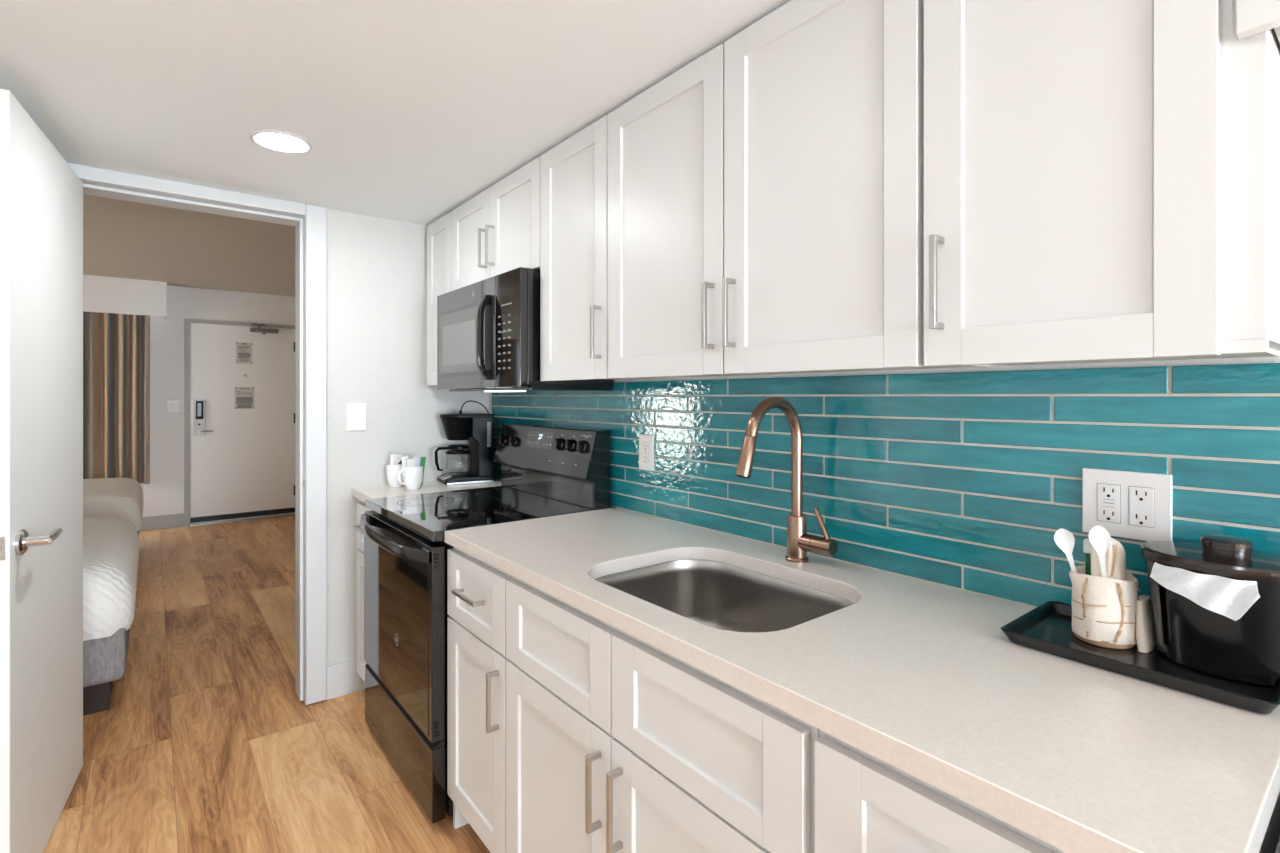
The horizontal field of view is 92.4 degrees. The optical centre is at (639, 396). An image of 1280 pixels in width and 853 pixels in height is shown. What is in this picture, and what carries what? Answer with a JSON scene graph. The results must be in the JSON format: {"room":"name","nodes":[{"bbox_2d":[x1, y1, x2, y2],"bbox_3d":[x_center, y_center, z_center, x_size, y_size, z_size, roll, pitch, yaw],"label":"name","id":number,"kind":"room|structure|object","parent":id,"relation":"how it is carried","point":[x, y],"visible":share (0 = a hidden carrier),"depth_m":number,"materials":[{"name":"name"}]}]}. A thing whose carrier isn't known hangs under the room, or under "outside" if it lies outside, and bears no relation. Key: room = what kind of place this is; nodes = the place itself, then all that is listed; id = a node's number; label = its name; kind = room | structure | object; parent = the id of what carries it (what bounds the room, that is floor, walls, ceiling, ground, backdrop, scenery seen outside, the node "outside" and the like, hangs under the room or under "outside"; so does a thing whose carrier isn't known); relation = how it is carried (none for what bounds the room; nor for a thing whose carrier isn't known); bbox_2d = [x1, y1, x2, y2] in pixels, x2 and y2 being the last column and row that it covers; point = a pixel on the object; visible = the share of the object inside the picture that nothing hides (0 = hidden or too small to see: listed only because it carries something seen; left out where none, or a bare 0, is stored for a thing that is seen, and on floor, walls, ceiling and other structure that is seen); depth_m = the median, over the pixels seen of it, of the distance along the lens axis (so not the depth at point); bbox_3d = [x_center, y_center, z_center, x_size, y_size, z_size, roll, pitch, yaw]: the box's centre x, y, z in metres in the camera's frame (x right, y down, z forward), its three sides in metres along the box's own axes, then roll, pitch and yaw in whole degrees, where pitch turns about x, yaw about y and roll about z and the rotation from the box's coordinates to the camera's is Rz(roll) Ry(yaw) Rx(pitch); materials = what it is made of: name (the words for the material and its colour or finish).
{"room":"kitchen","nodes":[
{"label":"kitchen","id":0,"kind":"room"},
{"bbox_2d":[83,194,294,296],"bbox_3d":[-3.655,-1.144,4.049,5.200,0.060,4.873,0,0,-38],"label":"ceiling","id":1,"kind":"structure","parent":0,"point":[122,238],"depth_m":4.63,"materials":[{"name":"beige paint"}]},
{"bbox_2d":[142,285,294,523],"bbox_3d":[-5.100,0.106,5.949,5.100,2.440,0.100,0,0,-38],"label":"wall","id":2,"kind":"structure","parent":0,"point":[164,495],"depth_m":6.20,"materials":[{"name":"white paint"}]},
{"bbox_2d":[83,274,166,318],"bbox_3d":[-5.587,-0.946,5.361,2.306,0.336,0.214,0,0,-38],"label":"curtain valance","id":3,"kind":"object","parent":2,"relation":"attached to","point":[102,294],"visible":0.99,"depth_m":5.79,"materials":[{"name":"white fabric"}]},
{"bbox_2d":[83,311,149,483],"bbox_3d":[-5.582,0.016,5.353,2.048,1.670,0.111,0,0,-38],"label":"curtain","id":4,"kind":"object","parent":3,"relation":"hanging from","point":[116,347],"visible":0.37,"depth_m":5.83,"materials":[{"name":"brown fabric"}]},
{"bbox_2d":[140,513,183,530],"bbox_3d":[-4.204,1.258,6.589,2.700,0.135,0.012,0,0,-38],"label":"baseboard","id":5,"kind":"structure","parent":2,"relation":"attached to","point":[173,520],"depth_m":6.13,"materials":[{"name":"grey paint"}]},
{"bbox_2d":[167,400,179,411],"bbox_3d":[-4.704,0.099,6.191,0.098,0.122,0.012,0,0,-38],"label":"light switch","id":6,"kind":"object","parent":2,"relation":"attached to","point":[172,405],"visible":1,"depth_m":6.19,"materials":[{"name":"white plastic"}]},
{"bbox_2d":[184,319,294,526],"bbox_3d":[-4.221,0.270,6.570,1.057,2.112,0.020,0,0,-38],"label":"door frame","id":7,"kind":"structure","parent":2,"relation":"attached to","point":[187,322],"depth_m":6.25,"materials":[{"name":"grey paint"}]},
{"bbox_2d":[190,323,294,522],"bbox_3d":[-4.177,0.257,6.515,0.958,2.078,0.157,0,0,-38],"label":"door","id":8,"kind":"structure","parent":2,"relation":"in","point":[242,461],"depth_m":6.53,"materials":[{"name":"white paint"}]},
{"bbox_2d":[236,342,251,363],"bbox_3d":[-4.229,-0.462,6.560,0.148,0.225,0.002,0,0,-38],"label":"notice","id":9,"kind":"object","parent":8,"relation":"attached to","point":[243,350],"visible":1,"depth_m":6.56,"materials":[{"name":"white paper"}]},
{"bbox_2d":[235,387,253,408],"bbox_3d":[-4.225,0.019,6.563,0.177,0.237,0.002,0,0,-38],"label":"notice","id":10,"kind":"object","parent":8,"relation":"attached to","point":[244,396],"visible":1,"depth_m":6.56,"materials":[{"name":"white paper"}]},
{"bbox_2d":[43,516,490,852],"bbox_3d":[-1.071,1.356,0.797,5.200,0.060,13.180,0,0,-38],"label":"floor","id":11,"kind":"structure","parent":0,"point":[206,742],"depth_m":2.36,"materials":[{"name":"brown wood"}]},
{"bbox_2d":[83,517,139,715],"bbox_3d":[-3.452,1.014,2.552,2.111,0.624,1.586,0,0,-38],"label":"bed","id":12,"kind":"object","parent":11,"relation":"on","point":[111,545],"visible":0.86,"depth_m":2.58,"materials":[{"name":"white fabric"}]},
{"bbox_2d":[83,517,139,640],"bbox_3d":[-3.452,0.853,2.552,2.111,0.301,1.586,0,0,-38],"label":"quilt","id":13,"kind":"object","parent":12,"relation":"on","point":[111,545],"depth_m":2.63,"materials":[{"name":"white fabric"}]},
{"bbox_2d":[83,478,143,537],"bbox_3d":[-4.898,1.013,4.372,2.111,0.625,1.516,0,0,-38],"label":"bed","id":14,"kind":"object","parent":11,"relation":"on","point":[123,498],"visible":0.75,"depth_m":4.46,"materials":[{"name":"white fabric"}]},
{"bbox_2d":[190,514,294,526],"bbox_3d":[-4.216,1.319,6.555,0.950,0.014,0.050,0,0,-38],"label":"threshold","id":15,"kind":"object","parent":11,"relation":"on","point":[228,521],"visible":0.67,"depth_m":6.53,"materials":[{"name":"silver metal"}]},
{"bbox_2d":[353,499,372,691],"bbox_3d":[-0.937,0.888,2.809,0.679,0.876,0.348,0,0,-38],"label":"base cabinet","id":16,"kind":"object","parent":11,"relation":"on","point":[361,506],"visible":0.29,"depth_m":2.67,"materials":[{"name":"white paint"}]},
{"bbox_2d":[352,478,500,502],"bbox_3d":[-0.926,0.429,2.818,0.657,0.034,0.348,0,0,-38],"label":"countertop","id":17,"kind":"structure","parent":16,"relation":"on","point":[362,493],"depth_m":2.71,"materials":[{"name":"stone"}]},
{"bbox_2d":[386,464,402,486],"bbox_3d":[-1.119,0.360,2.805,0.112,0.102,0.088,0,0,41],"label":"mug","id":18,"kind":"object","parent":17,"relation":"on","point":[392,471],"visible":0.75,"depth_m":2.76,"materials":[{"name":"white ceramic"}]},
{"bbox_2d":[390,454,393,464],"bbox_3d":[-1.118,0.331,2.808,0.044,0.130,0.009,0,0,-23],"label":"sachet","id":19,"kind":"object","parent":18,"relation":"in","point":[392,455],"visible":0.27,"depth_m":2.80,"materials":[{"name":"white paper"}]},
{"bbox_2d":[394,454,403,464],"bbox_3d":[-1.098,0.329,2.790,0.046,0.135,0.005,0,0,-12],"label":"sachet","id":20,"kind":"object","parent":18,"relation":"in","point":[397,457],"visible":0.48,"depth_m":2.79,"materials":[{"name":"white paper"}]},
{"bbox_2d":[397,466,422,489],"bbox_3d":[-1.006,0.360,2.704,0.088,0.102,0.112,0,0,1],"label":"mug","id":21,"kind":"object","parent":17,"relation":"on","point":[412,477],"visible":0.98,"depth_m":2.68,"materials":[{"name":"white ceramic"}]},
{"bbox_2d":[401,456,408,466],"bbox_3d":[-1.032,0.332,2.715,0.014,0.133,0.043,0,0,41],"label":"sachet","id":22,"kind":"object","parent":21,"relation":"in","point":[404,459],"visible":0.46,"depth_m":2.71,"materials":[{"name":"white paper"}]},
{"bbox_2d":[407,459,414,466],"bbox_3d":[-1.007,0.337,2.702,0.036,0.122,0.008,0,0,-24],"label":"sachet","id":23,"kind":"object","parent":21,"relation":"in","point":[410,462],"visible":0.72,"depth_m":2.70,"materials":[{"name":"white paper"}]},
{"bbox_2d":[414,457,420,466],"bbox_3d":[-1.000,0.335,2.745,0.046,0.128,0.012,0,0,-18],"label":"sachet","id":24,"kind":"object","parent":21,"relation":"in","point":[417,459],"visible":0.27,"depth_m":2.75,"materials":[{"name":"grey paper"}]},
{"bbox_2d":[420,457,425,485],"bbox_3d":[-0.971,0.334,2.734,0.035,0.129,0.004,0,0,-17],"label":"sachet","id":25,"kind":"object","parent":21,"relation":"in","point":[423,459],"visible":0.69,"depth_m":2.73,"materials":[{"name":"green paper"}]},
{"bbox_2d":[434,400,493,484],"bbox_3d":[-0.845,0.215,2.956,0.280,0.390,0.173,0,0,-30],"label":"coffee maker","id":26,"kind":"object","parent":17,"relation":"on","point":[463,463],"visible":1,"depth_m":2.90,"materials":[{"name":"black plastic"}]},
{"bbox_2d":[441,418,470,440],"bbox_3d":[-0.871,0.157,2.941,0.160,0.103,0.163,0,0,-30],"label":"basket","id":27,"kind":"object","parent":26,"relation":"on","point":[455,429],"depth_m":2.88,"materials":[{"name":"black plastic"}]},
{"bbox_2d":[447,547,511,852],"bbox_3d":[-0.229,0.888,1.917,0.679,0.876,0.396,0,0,-38],"label":"base cabinet","id":28,"kind":"object","parent":11,"relation":"on","point":[476,589],"visible":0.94,"depth_m":1.72,"materials":[{"name":"white paint"}]},
{"bbox_2d":[360,423,609,823],"bbox_3d":[-0.629,0.725,2.343,0.724,1.200,0.760,0,0,-38],"label":"range","id":29,"kind":"object","parent":11,"relation":"on","point":[546,471],"visible":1,"depth_m":2.18,"materials":[{"name":"black metal"}]},
{"bbox_2d":[366,486,592,541],"bbox_3d":[-0.631,0.427,2.341,0.590,0.033,0.760,0,0,-38],"label":"cooktop","id":30,"kind":"object","parent":29,"relation":"in","point":[425,517],"depth_m":2.26,"materials":[{"name":"black glass"}]},
{"bbox_2d":[506,576,818,852],"bbox_3d":[0.184,0.888,1.398,0.679,0.876,0.928,0,0,-38],"label":"base cabinet","id":31,"kind":"object","parent":11,"relation":"on","point":[616,743],"visible":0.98,"depth_m":1.16,"materials":[{"name":"white paint"}]},
{"bbox_2d":[445,507,1279,852],"bbox_3d":[0.203,0.429,1.397,0.657,0.034,1.747,0,0,-38],"label":"countertop","id":32,"kind":"structure","parent":31,"relation":"on","point":[923,678],"depth_m":0.85,"materials":[{"name":"stone"}]},
{"bbox_2d":[595,559,854,632],"bbox_3d":[0.171,0.542,1.375,0.464,0.191,0.604,0,0,-38],"label":"sink","id":33,"kind":"object","parent":32,"relation":"in","point":[715,594],"visible":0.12,"depth_m":1.60,"materials":[{"name":"silver metal"}]},
{"bbox_2d":[735,397,837,562],"bbox_3d":[0.345,0.206,1.455,0.246,0.411,0.134,0,0,-38],"label":"faucet","id":34,"kind":"object","parent":32,"relation":"on","point":[799,542],"visible":1,"depth_m":1.51,"materials":[{"name":"brown metal"}]},
{"bbox_2d":[1001,601,1279,713],"bbox_3d":[0.792,0.400,0.972,0.236,0.023,0.328,0,0,-38],"label":"tray","id":35,"kind":"object","parent":32,"relation":"on","point":[1047,628],"visible":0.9,"depth_m":0.94,"materials":[{"name":"black plastic"}]},
{"bbox_2d":[1069,566,1140,648],"bbox_3d":[0.774,0.349,1.023,0.095,0.115,0.096,0,0,-38],"label":"utensil holder","id":36,"kind":"object","parent":35,"relation":"on","point":[1103,608],"visible":0.98,"depth_m":0.99,"materials":[{"name":"beige ceramic"}]},
{"bbox_2d":[1054,528,1076,572],"bbox_3d":[0.732,0.291,1.041,0.052,0.134,0.012,0,0,7],"label":"spoon","id":37,"kind":"object","parent":36,"relation":"in","point":[1064,539],"visible":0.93,"depth_m":1.04,"materials":[{"name":"white plastic"}]},
{"bbox_2d":[1083,538,1090,574],"bbox_3d":[0.778,0.303,1.057,0.020,0.113,0.021,0,0,-38],"label":"packet","id":38,"kind":"object","parent":36,"relation":"in","point":[1086,542],"visible":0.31,"depth_m":1.05,"materials":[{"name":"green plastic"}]},
{"bbox_2d":[1089,525,1110,577],"bbox_3d":[0.751,0.284,1.002,0.030,0.146,0.007,0,0,36],"label":"spoon","id":39,"kind":"object","parent":36,"relation":"in","point":[1099,537],"visible":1,"depth_m":1.00,"materials":[{"name":"white plastic"}]},
{"bbox_2d":[1090,538,1126,580],"bbox_3d":[0.779,0.290,1.019,0.055,0.134,0.068,0,0,27],"label":"rolled washcloth","id":40,"kind":"object","parent":36,"relation":"in","point":[1115,556],"visible":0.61,"depth_m":1.00,"materials":[{"name":"beige fabric"}]},
{"bbox_2d":[1136,595,1155,652],"bbox_3d":[0.817,0.367,0.993,0.060,0.078,0.021,0,0,-38],"label":"folded washcloth","id":41,"kind":"object","parent":35,"relation":"on","point":[1145,631],"visible":0.96,"depth_m":0.98,"materials":[{"name":"beige fabric"}]},
{"bbox_2d":[1141,534,1279,687],"bbox_3d":[0.877,0.310,0.919,0.176,0.194,0.204,0,0,-38],"label":"ice bucket","id":42,"kind":"object","parent":35,"relation":"on","point":[1215,601],"visible":0.99,"depth_m":0.88,"materials":[{"name":"black plastic"}]},
{"bbox_2d":[815,729,1279,852],"bbox_3d":[0.603,0.888,0.871,0.679,0.876,0.414,0,0,-38],"label":"base cabinet","id":43,"kind":"object","parent":11,"relation":"on","point":[864,803],"visible":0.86,"depth_m":0.76,"materials":[{"name":"white paint"}]},
{"bbox_2d":[1275,836,1279,852],"bbox_3d":[0.920,0.893,0.430,0.658,0.865,0.648,0,0,-38],"label":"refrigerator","id":44,"kind":"object","parent":11,"relation":"on","point":[1277,850],"visible":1,"depth_m":0.63,"materials":[{"name":"grey metal"}]},
{"bbox_2d":[0,0,790,225],"bbox_3d":[0.491,-0.851,-1.074,3.520,0.060,8.307,0,0,-38],"label":"ceiling","id":45,"kind":"structure","parent":0,"point":[408,111],"depth_m":1.59,"materials":[{"name":"white paint"}]},
{"bbox_2d":[250,130,311,152],"bbox_3d":[-1.155,-0.818,1.979,0.172,0.006,0.172,0,0,-38],"label":"recessed light","id":46,"kind":"object","parent":45,"relation":"in","point":[279,141],"visible":1,"depth_m":1.97,"materials":[{"name":"white paint"}]},
{"bbox_2d":[257,134,305,150],"bbox_3d":[-1.155,-0.818,1.979,0.139,0.001,0.139,0,0,-38],"label":"diffuser","id":47,"kind":"object","parent":46,"relation":"attached to","point":[277,141],"depth_m":1.98,"materials":[{"name":"white plastic"}]},
{"bbox_2d":[305,209,488,704],"bbox_3d":[-2.499,0.106,1.871,4.300,2.440,0.125,0,0,-38],"label":"wall","id":48,"kind":"structure","parent":0,"point":[377,267],"depth_m":2.80,"materials":[{"name":"grey paint"}]},
{"bbox_2d":[0,89,82,852],"bbox_3d":[-1.792,0.277,1.843,0.181,2.074,0.792,0,0,-32],"label":"door","id":49,"kind":"structure","parent":48,"relation":"in","point":[41,195],"depth_m":1.71,"materials":[{"name":"white paint"}]},
{"bbox_2d":[68,163,326,704],"bbox_3d":[-1.774,0.249,2.447,0.923,2.141,0.165,0,0,-38],"label":"door frame","id":50,"kind":"structure","parent":48,"relation":"attached to","point":[309,221],"depth_m":2.64,"materials":[{"name":"white paint"}]},
{"bbox_2d":[326,659,358,699],"bbox_3d":[-1.306,1.253,2.731,0.162,0.145,0.012,0,0,-38],"label":"baseboard","id":51,"kind":"structure","parent":48,"relation":"attached to","point":[342,678],"depth_m":2.72,"materials":[{"name":"white paint"}]},
{"bbox_2d":[346,403,365,430],"bbox_3d":[-1.273,0.093,2.757,0.082,0.122,0.012,0,0,-38],"label":"light switch","id":52,"kind":"object","parent":48,"relation":"attached to","point":[355,412],"visible":1,"depth_m":2.75,"materials":[{"name":"white plastic"}]},
{"bbox_2d":[427,211,451,385],"bbox_3d":[-0.812,-0.430,2.906,0.370,0.758,0.345,0,0,-38],"label":"upper cabinet","id":53,"kind":"object","parent":48,"relation":"attached to","point":[439,232],"visible":0.3,"depth_m":2.84,"materials":[{"name":"white paint"}]},
{"bbox_2d":[489,356,1279,507],"bbox_3d":[1.799,0.106,0.013,0.120,2.440,8.382,0,0,-38],"label":"wall","id":54,"kind":"structure","parent":0,"point":[1275,359],"depth_m":1.25,"materials":[{"name":"white paint"}]},
{"bbox_2d":[452,157,539,290],"bbox_3d":[-0.461,-0.623,2.464,0.370,0.373,0.778,0,0,-38],"label":"upper cabinet","id":55,"kind":"object","parent":54,"relation":"attached to","point":[496,231],"visible":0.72,"depth_m":2.32,"materials":[{"name":"white paint"}]},
{"bbox_2d":[437,267,613,391],"bbox_3d":[-0.501,-0.224,2.445,0.434,0.415,0.760,0,0,-38],"label":"microwave","id":56,"kind":"object","parent":55,"relation":"attached to","point":[488,330],"visible":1,"depth_m":2.19,"materials":[{"name":"black metal"}]},
{"bbox_2d":[540,115,680,380],"bbox_3d":[-0.097,-0.430,2.006,0.370,0.758,0.385,0,0,-38],"label":"upper cabinet","id":57,"kind":"object","parent":54,"relation":"attached to","point":[573,173],"visible":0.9,"depth_m":1.90,"materials":[{"name":"white paint"}]},
{"bbox_2d":[608,0,989,378],"bbox_3d":[0.309,-0.430,1.495,0.370,0.758,0.914,0,0,-38],"label":"upper cabinet","id":58,"kind":"object","parent":54,"relation":"attached to","point":[766,193],"visible":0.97,"depth_m":1.29,"materials":[{"name":"white paint"}]},
{"bbox_2d":[492,363,1279,606],"bbox_3d":[0.161,0.180,1.971,0.010,0.462,2.926,0,0,-38],"label":"backsplash","id":59,"kind":"structure","parent":54,"relation":"attached to","point":[967,481],"depth_m":1.32,"materials":[{"name":"teal tile"}]},
{"bbox_2d":[639,434,653,470],"bbox_3d":[0.022,0.195,2.131,0.008,0.122,0.078,0,0,-38],"label":"outlet","id":60,"kind":"object","parent":59,"relation":"attached to","point":[646,442],"visible":1,"depth_m":2.12,"materials":[{"name":"white plastic"}]},
{"bbox_2d":[643,442,648,462],"bbox_3d":[0.020,0.195,2.129,0.002,0.068,0.035,0,0,-38],"label":"receptacle","id":61,"kind":"object","parent":60,"relation":"attached to","point":[645,444],"depth_m":2.13,"materials":[{"name":"white plastic"}]},
{"bbox_2d":[1082,468,1171,540],"bbox_3d":[0.856,0.191,1.083,0.008,0.118,0.127,0,0,-38],"label":"outlet","id":62,"kind":"object","parent":59,"relation":"attached to","point":[1128,504],"visible":0.98,"depth_m":1.08,"materials":[{"name":"white plastic"}]},
{"bbox_2d":[1097,483,1120,523],"bbox_3d":[0.839,0.191,1.099,0.002,0.068,0.035,0,0,-38],"label":"receptacle","id":63,"kind":"object","parent":62,"relation":"attached to","point":[1108,494],"depth_m":1.10,"materials":[{"name":"white plastic"}]},
{"bbox_2d":[1129,486,1153,527],"bbox_3d":[0.868,0.191,1.062,0.002,0.067,0.034,0,0,-38],"label":"receptacle","id":64,"kind":"object","parent":62,"relation":"attached to","point":[1141,498],"depth_m":1.06,"materials":[{"name":"white plastic"}]},
{"bbox_2d":[924,0,1279,365],"bbox_3d":[0.723,-0.430,0.974,0.370,0.758,0.409,0,0,-38],"label":"upper cabinet","id":65,"kind":"object","parent":54,"relation":"attached to","point":[1102,177],"visible":1,"depth_m":0.85,"materials":[{"name":"white paint"}]},
{"bbox_2d":[1236,0,1279,42],"bbox_3d":[1.128,-0.622,0.463,0.370,0.375,0.942,0,0,-38],"label":"upper cabinet","id":66,"kind":"object","parent":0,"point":[1253,17],"visible":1,"depth_m":0.73,"materials":[{"name":"white paint"}]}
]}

